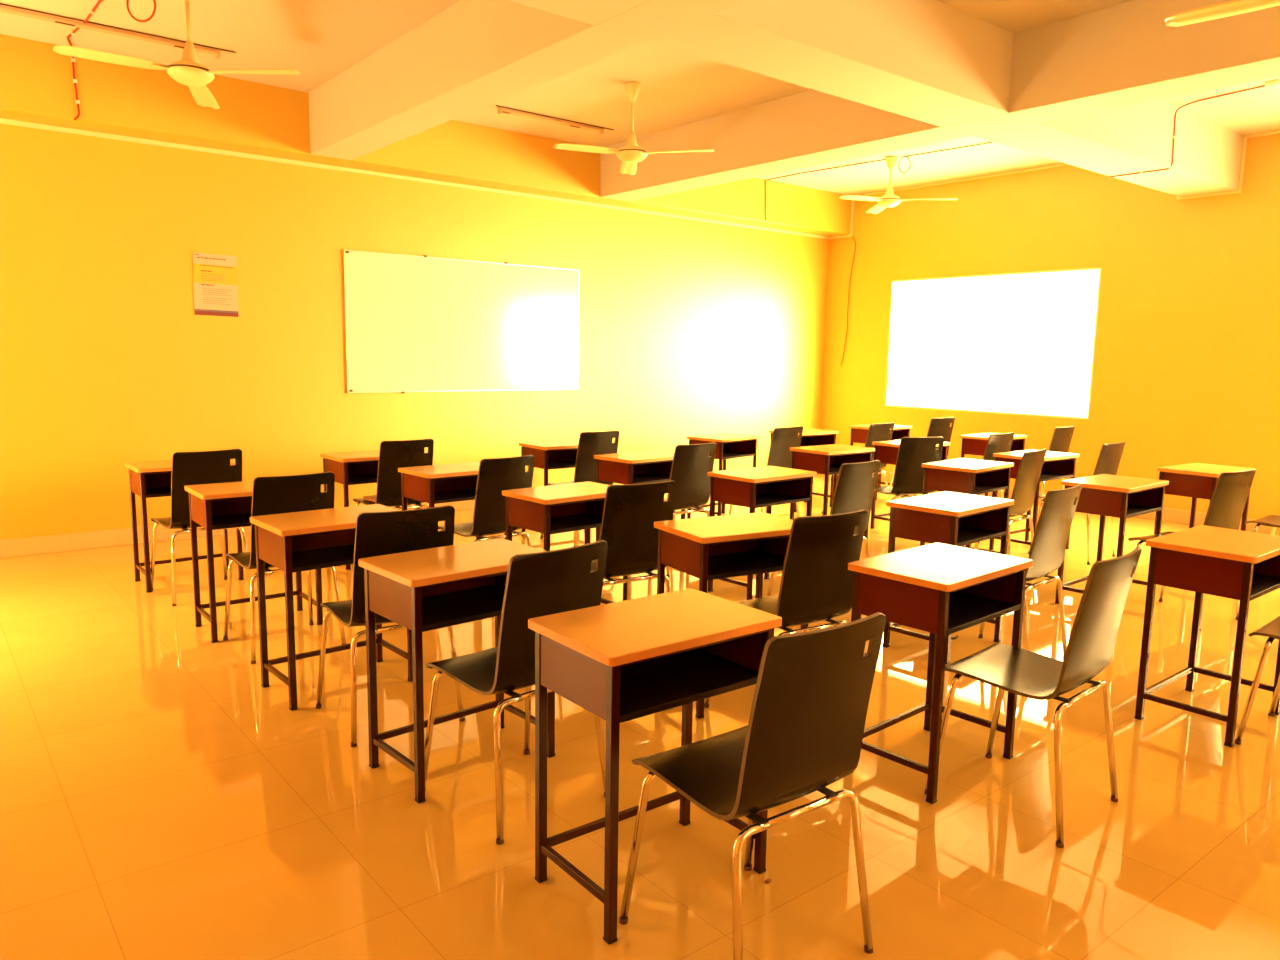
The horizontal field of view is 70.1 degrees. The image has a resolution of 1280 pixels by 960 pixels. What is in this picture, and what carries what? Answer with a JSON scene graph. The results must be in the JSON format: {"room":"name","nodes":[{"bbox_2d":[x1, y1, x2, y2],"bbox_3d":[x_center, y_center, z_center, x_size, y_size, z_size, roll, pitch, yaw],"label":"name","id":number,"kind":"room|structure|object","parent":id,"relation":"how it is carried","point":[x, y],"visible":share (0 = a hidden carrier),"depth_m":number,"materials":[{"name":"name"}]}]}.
{"room":"classroom","nodes":[
{"label":"classroom","id":0,"kind":"room"},
{"bbox_2d":[0,124,828,539],"bbox_3d":[-1.734,-1.398,8.264,10.554,3.380,0.120,-5,10,-39],"label":"wall","id":1,"kind":"structure","parent":0,"point":[687,327],"depth_m":7.32,"materials":[{"name":"yellow paint"}]},
{"bbox_2d":[193,252,238,316],"bbox_3d":[-3.228,-1.483,6.949,0.314,0.460,0.006,-4,9,-39],"label":"poster","id":2,"kind":"object","parent":1,"relation":"attached to","point":[215,277],"visible":1,"depth_m":6.95,"materials":[{"name":"white paper"}]},
{"bbox_2d":[0,483,623,557],"bbox_3d":[-1.717,0.222,8.435,10.314,0.125,0.014,-5,10,-39],"label":"baseboard","id":3,"kind":"structure","parent":1,"relation":"attached to","point":[114,537],"depth_m":6.62,"materials":[{"name":"beige tile"}]},
{"bbox_2d":[0,118,829,238],"bbox_3d":[-1.668,-2.603,8.040,10.313,0.030,0.028,-5,10,-39],"label":"cable trunking","id":4,"kind":"object","parent":1,"relation":"attached to","point":[2,121],"visible":1,"depth_m":7.50,"materials":[{"name":"beige plastic"}]},
{"bbox_2d":[343,249,579,392],"bbox_3d":[-1.531,-1.402,8.333,2.369,1.198,0.028,-5,10,-39],"label":"whiteboard","id":5,"kind":"object","parent":1,"relation":"attached to","point":[413,323],"visible":1,"depth_m":8.23,"materials":[{"name":"white ceramic"}]},
{"bbox_2d":[0,473,1279,959],"bbox_3d":[1.462,0.970,4.555,10.554,0.200,10.392,-5,10,-39],"label":"floor","id":6,"kind":"structure","parent":0,"point":[159,801],"depth_m":2.97,"materials":[{"name":"tile"}]},
{"bbox_2d":[125,459,243,592],"bbox_3d":[-2.839,0.263,5.718,0.585,0.750,0.388,-5,10,-39],"label":"school desk","id":7,"kind":"object","parent":6,"relation":"on","point":[147,479],"visible":0.62,"depth_m":5.63,"materials":[{"name":"brown wood"}]},
{"bbox_2d":[146,487,170,497],"bbox_3d":[-2.833,0.059,5.686,0.539,0.018,0.346,-5,10,-39],"label":"shelf","id":8,"kind":"object","parent":7,"relation":"attached to","point":[151,492],"depth_m":5.57,"materials":[{"name":"brown wood"}]},
{"bbox_2d":[150,449,251,605],"bbox_3d":[-2.626,0.241,5.432,0.458,0.880,0.499,-6,11,-43],"label":"chair","id":9,"kind":"object","parent":6,"relation":"on","point":[197,467],"visible":0.63,"depth_m":5.21,"materials":[{"name":"black plastic"}]},
{"bbox_2d":[185,481,322,642],"bbox_3d":[-2.017,0.401,4.806,0.585,0.750,0.388,-5,10,-38],"label":"school desk","id":10,"kind":"object","parent":6,"relation":"on","point":[213,506],"visible":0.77,"depth_m":4.73,"materials":[{"name":"brown wood"}]},
{"bbox_2d":[212,513,250,529],"bbox_3d":[-2.011,0.198,4.774,0.539,0.018,0.346,-5,10,-38],"label":"shelf","id":11,"kind":"object","parent":10,"relation":"attached to","point":[219,520],"depth_m":4.69,"materials":[{"name":"black metal"}]},
{"bbox_2d":[223,472,345,663],"bbox_3d":[-1.766,0.383,4.503,0.458,0.880,0.499,-6,10,-40],"label":"chair","id":12,"kind":"object","parent":6,"relation":"on","point":[289,493],"visible":0.42,"depth_m":4.29,"materials":[{"name":"black plastic"}]},
{"bbox_2d":[250,504,412,710],"bbox_3d":[-1.320,0.526,3.976,0.585,0.750,0.388,-6,10,-41],"label":"school desk","id":13,"kind":"object","parent":6,"relation":"on","point":[291,542],"visible":0.76,"depth_m":3.87,"materials":[{"name":"brown wood"}]},
{"bbox_2d":[292,544,353,571],"bbox_3d":[-1.314,0.323,3.945,0.539,0.018,0.346,-6,10,-41],"label":"shelf","id":14,"kind":"object","parent":13,"relation":"attached to","point":[305,557],"depth_m":3.92,"materials":[{"name":"black metal"}]},
{"bbox_2d":[320,450,420,569],"bbox_3d":[-1.859,0.189,6.364,0.585,0.750,0.388,-6,10,-41],"label":"school desk","id":15,"kind":"object","parent":6,"relation":"on","point":[357,467],"visible":0.32,"depth_m":6.18,"materials":[{"name":"brown wood"}]},
{"bbox_2d":[348,474,377,484],"bbox_3d":[-1.853,-0.014,6.333,0.539,0.018,0.346,-6,10,-41],"label":"shelf","id":16,"kind":"object","parent":15,"relation":"attached to","point":[353,479],"depth_m":6.29,"materials":[{"name":"brown wood"}]},
{"bbox_2d":[316,505,464,746],"bbox_3d":[-1.001,0.515,3.626,0.458,0.880,0.499,-5,10,-35],"label":"chair","id":17,"kind":"object","parent":6,"relation":"on","point":[388,532],"visible":0.47,"depth_m":3.39,"materials":[{"name":"black plastic"}]},
{"bbox_2d":[353,438,433,509],"bbox_3d":[-1.684,0.143,6.251,0.458,0.880,0.499,-6,10,-39],"label":"chair","id":18,"kind":"object","parent":6,"relation":"on","point":[393,455],"visible":0.56,"depth_m":6.03,"materials":[{"name":"black plastic"}]},
{"bbox_2d":[363,495,375,501],"bbox_3d":[-1.734,0.121,6.269,0.260,0.022,0.200,-7,11,-44],"label":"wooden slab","id":19,"kind":"object","parent":18,"relation":"on","point":[372,498],"visible":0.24,"depth_m":6.20,"materials":[{"name":"brown wood"}]},
{"bbox_2d":[398,462,505,538],"bbox_3d":[-1.140,0.296,5.673,0.585,0.750,0.388,-6,11,-42],"label":"school desk","id":20,"kind":"object","parent":6,"relation":"on","point":[443,483],"visible":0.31,"depth_m":5.53,"materials":[{"name":"brown wood"}]},
{"bbox_2d":[434,488,475,503],"bbox_3d":[-1.134,0.092,5.641,0.539,0.018,0.346,-6,11,-42],"label":"shelf","id":21,"kind":"object","parent":20,"relation":"attached to","point":[441,495],"depth_m":5.65,"materials":[{"name":"black metal"}]},
{"bbox_2d":[358,538,554,803],"bbox_3d":[-0.628,0.640,3.232,0.585,0.750,0.388,-6,11,-42],"label":"school desk","id":22,"kind":"object","parent":6,"relation":"on","point":[423,590],"visible":0.74,"depth_m":3.12,"materials":[{"name":"brown wood"}]},
{"bbox_2d":[422,584,505,631],"bbox_3d":[-0.622,0.436,3.201,0.539,0.018,0.346,-6,11,-42],"label":"shelf","id":23,"kind":"object","parent":22,"relation":"attached to","point":[443,606],"depth_m":3.21,"materials":[{"name":"black metal"}]},
{"bbox_2d":[438,455,534,545],"bbox_3d":[-0.907,0.281,5.341,0.499,0.880,0.458,9,11,44],"label":"chair","id":24,"kind":"object","parent":6,"relation":"on","point":[495,475],"visible":0.67,"depth_m":5.14,"materials":[{"name":"black plastic"}]},
{"bbox_2d":[424,540,607,844],"bbox_3d":[-0.402,0.614,2.978,0.458,0.880,0.499,-7,11,-44],"label":"chair","id":25,"kind":"object","parent":6,"relation":"on","point":[538,584],"visible":0.74,"depth_m":2.77,"materials":[{"name":"black plastic"}]},
{"bbox_2d":[519,439,578,535],"bbox_3d":[-0.622,0.077,7.321,0.585,0.750,0.388,-5,10,-39],"label":"school desk","id":26,"kind":"object","parent":6,"relation":"on","point":[560,454],"visible":0.3,"depth_m":7.16,"materials":[{"name":"brown wood"}]},
{"bbox_2d":[548,460,575,469],"bbox_3d":[-0.616,-0.127,7.290,0.539,0.018,0.346,-5,10,-39],"label":"shelf","id":27,"kind":"object","parent":26,"relation":"attached to","point":[552,464],"depth_m":7.28,"materials":[{"name":"black metal"}]},
{"bbox_2d":[502,482,627,603],"bbox_3d":[-0.378,0.424,4.827,0.585,0.750,0.388,-6,11,-42],"label":"school desk","id":28,"kind":"object","parent":6,"relation":"on","point":[552,509],"visible":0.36,"depth_m":4.70,"materials":[{"name":"brown wood"}]},
{"bbox_2d":[550,513,602,533],"bbox_3d":[-0.372,0.221,4.796,0.539,0.018,0.346,-6,11,-42],"label":"shelf","id":29,"kind":"object","parent":28,"relation":"attached to","point":[559,522],"depth_m":4.81,"materials":[{"name":"black metal"}]},
{"bbox_2d":[540,430,619,546],"bbox_3d":[-0.456,0.039,7.147,0.458,0.880,0.499,-6,10,-40],"label":"chair","id":30,"kind":"object","parent":6,"relation":"on","point":[590,444],"visible":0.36,"depth_m":6.92,"materials":[{"name":"black plastic"}]},
{"bbox_2d":[591,480,676,599],"bbox_3d":[-0.116,0.420,4.421,0.458,0.880,0.499,-4,9,-32],"label":"chair","id":31,"kind":"object","parent":6,"relation":"on","point":[630,511],"visible":0.62,"depth_m":4.21,"materials":[{"name":"black plastic"}]},
{"bbox_2d":[594,450,685,540],"bbox_3d":[0.009,0.194,6.545,0.585,0.750,0.388,-7,11,-43],"label":"school desk","id":32,"kind":"object","parent":6,"relation":"on","point":[651,466],"visible":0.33,"depth_m":6.41,"materials":[{"name":"brown wood"}]},
{"bbox_2d":[633,474,669,483],"bbox_3d":[0.015,-0.010,6.514,0.539,0.018,0.346,-7,11,-43],"label":"shelf","id":33,"kind":"object","parent":32,"relation":"attached to","point":[637,478],"depth_m":6.54,"materials":[{"name":"black metal"}]},
{"bbox_2d":[528,588,781,944],"bbox_3d":[0.039,0.747,2.530,0.585,0.750,0.388,-5,10,-37],"label":"school desk","id":34,"kind":"object","parent":6,"relation":"on","point":[627,660],"visible":0.88,"depth_m":2.43,"materials":[{"name":"brown wood"}]},
{"bbox_2d":[620,648,758,722],"bbox_3d":[0.044,0.543,2.499,0.539,0.018,0.346,-5,10,-37],"label":"shelf","id":35,"kind":"object","parent":34,"relation":"attached to","point":[653,686],"depth_m":2.50,"materials":[{"name":"brown wood"}]},
{"bbox_2d":[664,442,716,576],"bbox_3d":[0.222,0.167,6.292,0.458,0.880,0.499,-6,10,-40],"label":"chair","id":36,"kind":"object","parent":6,"relation":"on","point":[691,463],"visible":0.6,"depth_m":6.11,"materials":[{"name":"black plastic"}]},
{"bbox_2d":[687,433,759,518],"bbox_3d":[0.738,-0.019,8.175,0.388,0.750,0.585,8,10,40],"label":"school desk","id":37,"kind":"object","parent":6,"relation":"on","point":[729,445],"visible":0.58,"depth_m":8.13,"materials":[{"name":"beige wood"}]},
{"bbox_2d":[723,452,754,459],"bbox_3d":[0.744,-0.223,8.144,0.346,0.018,0.539,8,10,40],"label":"shelf","id":38,"kind":"object","parent":37,"relation":"attached to","point":[726,455],"depth_m":8.20,"materials":[{"name":"black metal"}]},
{"bbox_2d":[654,512,808,718],"bbox_3d":[0.399,0.559,3.936,0.585,0.750,0.388,-3,9,-29],"label":"school desk","id":39,"kind":"object","parent":6,"relation":"on","point":[705,549],"visible":0.47,"depth_m":3.84,"materials":[{"name":"brown wood"}]},
{"bbox_2d":[708,550,784,579],"bbox_3d":[0.404,0.355,3.905,0.539,0.018,0.346,-3,9,-29],"label":"shelf","id":40,"kind":"object","parent":39,"relation":"attached to","point":[721,563],"depth_m":3.92,"materials":[{"name":"black metal"}]},
{"bbox_2d":[619,612,885,959],"bbox_3d":[0.277,0.725,2.247,0.458,0.880,0.499,-5,10,-36],"label":"chair","id":41,"kind":"object","parent":6,"relation":"on","point":[804,731],"visible":1,"depth_m":2.08,"materials":[{"name":"black wood"}]},
{"bbox_2d":[707,466,816,599],"bbox_3d":[0.752,0.322,5.698,0.585,0.750,0.388,-6,10,-40],"label":"school desk","id":42,"kind":"object","parent":6,"relation":"on","point":[764,486],"visible":0.7,"depth_m":5.59,"materials":[{"name":"brown wood"}]},
{"bbox_2d":[755,492,809,507],"bbox_3d":[0.757,0.118,5.667,0.539,0.018,0.346,-6,10,-40],"label":"shelf","id":43,"kind":"object","parent":42,"relation":"attached to","point":[763,499],"depth_m":5.71,"materials":[{"name":"black metal"}]},
{"bbox_2d":[728,426,802,516],"bbox_3d":[1.092,-0.037,7.879,0.458,0.880,0.499,-6,10,-41],"label":"chair","id":44,"kind":"object","parent":6,"relation":"on","point":[783,439],"visible":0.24,"depth_m":7.66,"materials":[{"name":"black plastic"}]},
{"bbox_2d":[704,510,867,707],"bbox_3d":[0.593,0.533,3.682,0.458,0.880,0.499,-4,9,-32],"label":"chair","id":45,"kind":"object","parent":6,"relation":"on","point":[816,585],"visible":0.68,"depth_m":3.48,"materials":[{"name":"black plastic"}]},
{"bbox_2d":[769,428,837,511],"bbox_3d":[1.582,-0.106,8.904,0.585,0.750,0.388,-5,10,-39],"label":"school desk","id":46,"kind":"object","parent":6,"relation":"on","point":[810,437],"visible":0.44,"depth_m":8.96,"materials":[{"name":"beige wood"}]},
{"bbox_2d":[767,460,879,595],"bbox_3d":[1.090,0.307,5.376,0.458,0.880,0.499,-6,11,-42],"label":"chair","id":47,"kind":"object","parent":6,"relation":"on","point":[856,482],"visible":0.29,"depth_m":5.17,"materials":[{"name":"black plastic"}]},
{"bbox_2d":[790,444,874,539],"bbox_3d":[1.517,0.118,7.267,0.585,0.750,0.388,-6,10,-39],"label":"school desk","id":48,"kind":"object","parent":6,"relation":"on","point":[827,460],"visible":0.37,"depth_m":7.12,"materials":[{"name":"brown wood"}]},
{"bbox_2d":[829,465,840,474],"bbox_3d":[1.523,-0.086,7.235,0.539,0.018,0.346,-6,10,-39],"label":"shelf","id":49,"kind":"object","parent":48,"relation":"attached to","point":[833,469],"depth_m":7.23,"materials":[{"name":"brown wood"}]},
{"bbox_2d":[821,422,894,515],"bbox_3d":[2.041,-0.107,8.490,0.458,0.880,0.499,-6,10,-41],"label":"chair","id":50,"kind":"object","parent":6,"relation":"on","point":[880,431],"visible":0.33,"depth_m":8.27,"materials":[{"name":"black plastic"}]},
{"bbox_2d":[849,424,911,499],"bbox_3d":[2.541,-0.202,9.706,0.585,0.750,0.388,-6,10,-40],"label":"school desk","id":51,"kind":"object","parent":6,"relation":"on","point":[859,433],"visible":0.33,"depth_m":9.61,"materials":[{"name":"brown wood"}]},
{"bbox_2d":[875,436,943,500],"bbox_3d":[2.053,0.080,7.140,0.458,0.880,0.499,-2,8,-18],"label":"chair","id":52,"kind":"object","parent":6,"relation":"on","point":[908,479],"visible":0.64,"depth_m":6.91,"materials":[{"name":"black plastic"}]},
{"bbox_2d":[870,440,949,528],"bbox_3d":[2.322,0.047,7.876,0.585,0.750,0.388,-5,10,-39],"label":"school desk","id":53,"kind":"object","parent":6,"relation":"on","point":[886,452],"visible":0.29,"depth_m":7.76,"materials":[{"name":"brown wood"}]},
{"bbox_2d":[889,417,954,495],"bbox_3d":[2.910,-0.220,9.413,0.458,0.880,0.499,-5,10,-35],"label":"chair","id":54,"kind":"object","parent":6,"relation":"on","point":[938,427],"visible":0.28,"depth_m":9.18,"materials":[{"name":"black plastic"}]},
{"bbox_2d":[848,543,1032,803],"bbox_3d":[1.063,0.660,3.280,0.585,0.750,0.388,-6,10,-41],"label":"school desk","id":55,"kind":"object","parent":6,"relation":"on","point":[941,590],"visible":0.85,"depth_m":3.15,"materials":[{"name":"brown wood"}]},
{"bbox_2d":[947,591,1020,634],"bbox_3d":[1.068,0.456,3.249,0.539,0.018,0.346,-6,10,-41],"label":"shelf","id":56,"kind":"object","parent":55,"relation":"attached to","point":[967,609],"depth_m":3.27,"materials":[{"name":"black metal"}]},
{"bbox_2d":[883,491,1013,663],"bbox_3d":[1.569,0.477,4.667,0.585,0.750,0.388,-6,11,-42],"label":"school desk","id":57,"kind":"object","parent":6,"relation":"on","point":[950,518],"visible":0.74,"depth_m":4.54,"materials":[{"name":"brown wood"}]},
{"bbox_2d":[957,525,1005,546],"bbox_3d":[1.575,0.273,4.636,0.539,0.018,0.346,-6,11,-42],"label":"shelf","id":58,"kind":"object","parent":57,"relation":"attached to","point":[967,534],"depth_m":4.67,"materials":[{"name":"black metal"}]},
{"bbox_2d":[920,458,1013,553],"bbox_3d":[2.257,0.257,6.343,0.585,0.750,0.388,-7,11,-44],"label":"school desk","id":59,"kind":"object","parent":6,"relation":"on","point":[960,475],"visible":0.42,"depth_m":6.20,"materials":[{"name":"brown wood"}]},
{"bbox_2d":[974,483,1007,494],"bbox_3d":[2.263,0.053,6.312,0.539,0.018,0.346,-7,11,-44],"label":"shelf","id":60,"kind":"object","parent":59,"relation":"attached to","point":[980,488],"depth_m":6.35,"materials":[{"name":"black metal"}]},
{"bbox_2d":[938,432,1013,542],"bbox_3d":[2.757,0.033,7.561,0.458,0.880,0.499,-6,10,-39],"label":"chair","id":61,"kind":"object","parent":6,"relation":"on","point":[996,443],"visible":0.24,"depth_m":7.31,"materials":[{"name":"black plastic"}]},
{"bbox_2d":[960,432,1026,496],"bbox_3d":[3.355,-0.052,8.715,0.585,0.750,0.388,-6,11,-43],"label":"school desk","id":62,"kind":"object","parent":6,"relation":"on","point":[972,444],"visible":0.27,"depth_m":8.58,"materials":[{"name":"brown wood"}]},
{"bbox_2d":[974,448,1046,555],"bbox_3d":[2.422,0.215,6.195,0.499,0.880,0.458,8,11,43],"label":"chair","id":63,"kind":"object","parent":6,"relation":"on","point":[1026,482],"visible":0.55,"depth_m":6.00,"materials":[{"name":"black plastic"}]},
{"bbox_2d":[978,484,1081,658],"bbox_3d":[1.811,0.445,4.458,0.458,0.880,0.499,-6,11,-43],"label":"chair","id":64,"kind":"object","parent":6,"relation":"on","point":[1047,551],"visible":0.59,"depth_m":4.26,"materials":[{"name":"black plastic"}]},
{"bbox_2d":[924,547,1141,847],"bbox_3d":[1.299,0.636,3.008,0.458,0.880,0.499,-6,11,-43],"label":"chair","id":65,"kind":"object","parent":6,"relation":"on","point":[1090,647],"visible":1,"depth_m":2.88,"materials":[{"name":"black plastic"}]},
{"bbox_2d":[989,450,1078,549],"bbox_3d":[3.040,0.170,7.065,0.585,0.750,0.388,-5,10,-38],"label":"school desk","id":66,"kind":"object","parent":6,"relation":"on","point":[1056,465],"visible":0.51,"depth_m":7.01,"materials":[{"name":"beige wood"}]},
{"bbox_2d":[1040,472,1072,481],"bbox_3d":[3.046,-0.034,7.034,0.539,0.018,0.346,-5,10,-38],"label":"shelf","id":67,"kind":"object","parent":66,"relation":"attached to","point":[1045,476],"depth_m":7.06,"materials":[{"name":"black metal"}]},
{"bbox_2d":[1001,426,1074,497],"bbox_3d":[3.648,-0.068,8.394,0.458,0.880,0.499,-6,10,-41],"label":"chair","id":68,"kind":"object","parent":6,"relation":"on","point":[1062,436],"visible":0.27,"depth_m":8.15,"materials":[{"name":"black plastic"}]},
{"bbox_2d":[1028,441,1124,564],"bbox_3d":[3.290,0.138,6.859,0.458,0.880,0.499,-6,10,-40],"label":"chair","id":69,"kind":"object","parent":6,"relation":"on","point":[1110,455],"visible":0.32,"depth_m":6.62,"materials":[{"name":"black plastic"}]},
{"bbox_2d":[1055,474,1168,603],"bbox_3d":[2.854,0.377,5.539,0.585,0.750,0.388,-6,10,-40],"label":"school desk","id":70,"kind":"object","parent":6,"relation":"on","point":[1122,497],"visible":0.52,"depth_m":5.41,"materials":[{"name":"brown wood"}]},
{"bbox_2d":[1126,504,1160,517],"bbox_3d":[2.859,0.173,5.508,0.539,0.018,0.346,-6,10,-40],"label":"shelf","id":71,"kind":"object","parent":70,"relation":"attached to","point":[1133,510],"depth_m":5.51,"materials":[{"name":"black metal"}]},
{"bbox_2d":[1128,469,1255,630],"bbox_3d":[3.153,0.357,5.253,0.458,0.880,0.499,-4,9,-32],"label":"chair","id":72,"kind":"object","parent":6,"relation":"on","point":[1231,491],"visible":0.36,"depth_m":5.03,"materials":[{"name":"black plastic"}]},
{"bbox_2d":[1154,463,1255,533],"bbox_3d":[3.861,0.290,6.282,0.585,0.750,0.388,-5,10,-35],"label":"school desk","id":73,"kind":"object","parent":6,"relation":"on","point":[1194,480],"visible":0.32,"depth_m":6.13,"materials":[{"name":"brown wood"}]},
{"bbox_2d":[1134,525,1279,746],"bbox_3d":[2.376,0.614,3.760,0.585,0.750,0.388,-5,10,-39],"label":"school desk","id":74,"kind":"object","parent":6,"relation":"on","point":[1244,566],"visible":0.98,"depth_m":3.62,"materials":[{"name":"brown wood"}]},
{"bbox_2d":[1250,573,1279,600],"bbox_3d":[2.382,0.411,3.729,0.539,0.018,0.346,-5,10,-39],"label":"shelf","id":75,"kind":"object","parent":74,"relation":"attached to","point":[1262,584],"depth_m":3.68,"materials":[{"name":"black metal"}]},
{"bbox_2d":[1234,616,1279,744],"bbox_3d":[2.644,0.597,3.451,0.458,0.880,0.499,-6,10,-41],"label":"chair","id":76,"kind":"object","parent":6,"relation":"on","point":[1271,630],"visible":1,"depth_m":3.51,"materials":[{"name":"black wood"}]},
{"bbox_2d":[1245,515,1279,534],"bbox_3d":[4.262,0.284,5.906,0.458,0.880,0.499,-6,10,-39],"label":"chair","id":77,"kind":"object","parent":6,"relation":"on","point":[1273,521],"visible":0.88,"depth_m":5.97,"materials":[{"name":"black wood"}]},
{"bbox_2d":[0,0,1279,195],"bbox_3d":[1.518,-2.576,4.067,10.554,0.200,10.392,-5,10,-39],"label":"ceiling","id":78,"kind":"structure","parent":0,"point":[318,39],"depth_m":6.25,"materials":[{"name":"white paint"}]},
{"bbox_2d":[67,0,103,120],"bbox_3d":[-3.132,-2.491,5.329,0.126,0.460,1.733,-7,11,-43],"label":"cable","id":79,"kind":"object","parent":78,"relation":"attached to","point":[92,11],"visible":0.9,"depth_m":5.94,"materials":[{"name":"brown plastic"}]},
{"bbox_2d":[0,3,235,58],"bbox_3d":[-3.204,-2.730,5.569,1.380,0.052,0.076,-5,10,-39],"label":"batten","id":80,"kind":"object","parent":78,"relation":"attached to","point":[5,8],"visible":0.88,"depth_m":5.52,"materials":[{"name":"brown metal"}]},
{"bbox_2d":[126,0,155,21],"bbox_3d":[-2.702,-2.575,4.944,0.159,0.179,0.011,1,8,0],"label":"cable loop","id":81,"kind":"object","parent":78,"relation":"hanging from","point":[127,1],"visible":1,"depth_m":4.95,"materials":[{"name":"brown plastic"}]},
{"bbox_2d":[53,0,299,108],"bbox_3d":[-2.483,-2.360,4.765,1.042,0.544,1.112,-5,10,-39],"label":"ceiling fan","id":82,"kind":"object","parent":78,"relation":"hanging from","point":[188,71],"visible":1,"depth_m":4.75,"materials":[{"name":"white metal"}]},
{"bbox_2d":[0,34,850,236],"bbox_3d":[-1.569,-2.828,7.891,10.314,0.460,0.330,-5,10,-39],"label":"beam","id":83,"kind":"structure","parent":78,"relation":"attached to","point":[37,85],"depth_m":6.90,"materials":[{"name":"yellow paint"}]},
{"bbox_2d":[309,0,748,159],"bbox_3d":[0.697,-2.153,3.246,0.320,0.460,9.822,-5,10,-39],"label":"beam","id":84,"kind":"structure","parent":78,"relation":"attached to","point":[472,55],"depth_m":5.14,"materials":[{"name":"white paint"}]},
{"bbox_2d":[496,105,613,134],"bbox_3d":[-0.700,-2.963,7.549,1.160,0.052,0.076,-5,10,-39],"label":"batten","id":85,"kind":"object","parent":78,"relation":"attached to","point":[501,109],"visible":1,"depth_m":7.50,"materials":[{"name":"brown metal"}]},
{"bbox_2d":[553,82,713,174],"bbox_3d":[-0.134,-2.560,6.488,1.021,0.544,1.119,-5,10,-39],"label":"ceiling fan","id":86,"kind":"object","parent":78,"relation":"hanging from","point":[630,154],"visible":1,"depth_m":6.53,"materials":[{"name":"white metal"}]},
{"bbox_2d":[509,0,1243,196],"bbox_3d":[0.982,-2.358,4.762,10.314,0.459,0.465,-5,10,-39],"label":"beam","id":87,"kind":"structure","parent":78,"relation":"attached to","point":[934,62],"depth_m":5.05,"materials":[{"name":"white paint"}]},
{"bbox_2d":[839,156,956,213],"bbox_3d":[2.355,-2.867,8.731,1.035,0.469,1.115,-5,10,-39],"label":"ceiling fan","id":88,"kind":"object","parent":78,"relation":"hanging from","point":[889,199],"visible":1,"depth_m":8.77,"materials":[{"name":"white metal"}]},
{"bbox_2d":[898,157,910,172],"bbox_3d":[2.538,-3.027,8.759,0.119,0.159,0.011,1,8,0],"label":"cable loop","id":89,"kind":"object","parent":78,"relation":"hanging from","point":[901,157],"visible":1,"depth_m":8.76,"materials":[{"name":"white plastic"}]},
{"bbox_2d":[600,0,1279,200],"bbox_3d":[2.843,-2.356,4.966,0.355,0.460,9.822,-5,10,-39],"label":"beam","id":90,"kind":"structure","parent":78,"relation":"attached to","point":[1125,54],"depth_m":5.39,"materials":[{"name":"white paint"}]},
{"bbox_2d":[765,85,1264,220],"bbox_3d":[2.917,-2.792,8.237,0.194,0.464,4.768,-5,10,-39],"label":"cable","id":91,"kind":"object","parent":78,"relation":"attached to","point":[1173,136],"visible":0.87,"depth_m":7.21,"materials":[{"name":"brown plastic"}]},
{"bbox_2d":[1165,0,1279,26],"bbox_3d":[2.690,-2.082,3.451,1.080,0.574,1.090,-5,10,-39],"label":"ceiling fan","id":92,"kind":"object","parent":78,"relation":"hanging from","point":[1234,7],"visible":1,"depth_m":3.64,"materials":[{"name":"white metal"}]},
{"bbox_2d":[1265,79,1279,87],"bbox_3d":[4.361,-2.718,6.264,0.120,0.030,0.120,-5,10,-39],"label":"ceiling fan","id":93,"kind":"object","parent":78,"relation":"attached to","point":[1275,83],"visible":1,"depth_m":6.24,"materials":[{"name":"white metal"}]},
{"bbox_2d":[821,133,1279,518],"bbox_3d":[5.588,-1.180,7.518,0.120,3.380,10.272,-5,10,-39],"label":"wall","id":94,"kind":"structure","parent":0,"point":[1186,368],"depth_m":8.64,"materials":[{"name":"yellow paint"}]},
{"bbox_2d":[885,268,1101,418],"bbox_3d":[3.713,-1.460,9.822,0.124,1.460,2.400,-5,10,-39],"label":"window","id":95,"kind":"structure","parent":94,"relation":"in","point":[895,283],"depth_m":10.18,"materials":[{"name":"white metal"}]},
{"bbox_2d":[830,130,1279,238],"bbox_3d":[4.931,-2.727,8.042,0.022,0.477,8.223,-5,10,-39],"label":"cable trunking","id":96,"kind":"object","parent":94,"relation":"attached to","point":[1239,190],"visible":0.78,"depth_m":9.15,"materials":[{"name":"beige plastic"}]},
{"bbox_2d":[840,236,855,365],"bbox_3d":[2.532,-2.174,11.097,0.008,1.559,0.147,-5,10,-39],"label":"wire","id":97,"kind":"object","parent":96,"relation":"hanging from","point":[852,236],"visible":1,"depth_m":11.09,"materials":[{"name":"brown plastic"}]},
{"bbox_2d":[881,471,1279,535],"bbox_3d":[5.478,0.431,7.739,0.014,0.125,10.138,-5,10,-39],"label":"baseboard","id":98,"kind":"structure","parent":94,"relation":"attached to","point":[1169,514],"depth_m":8.38,"materials":[{"name":"beige tile"}]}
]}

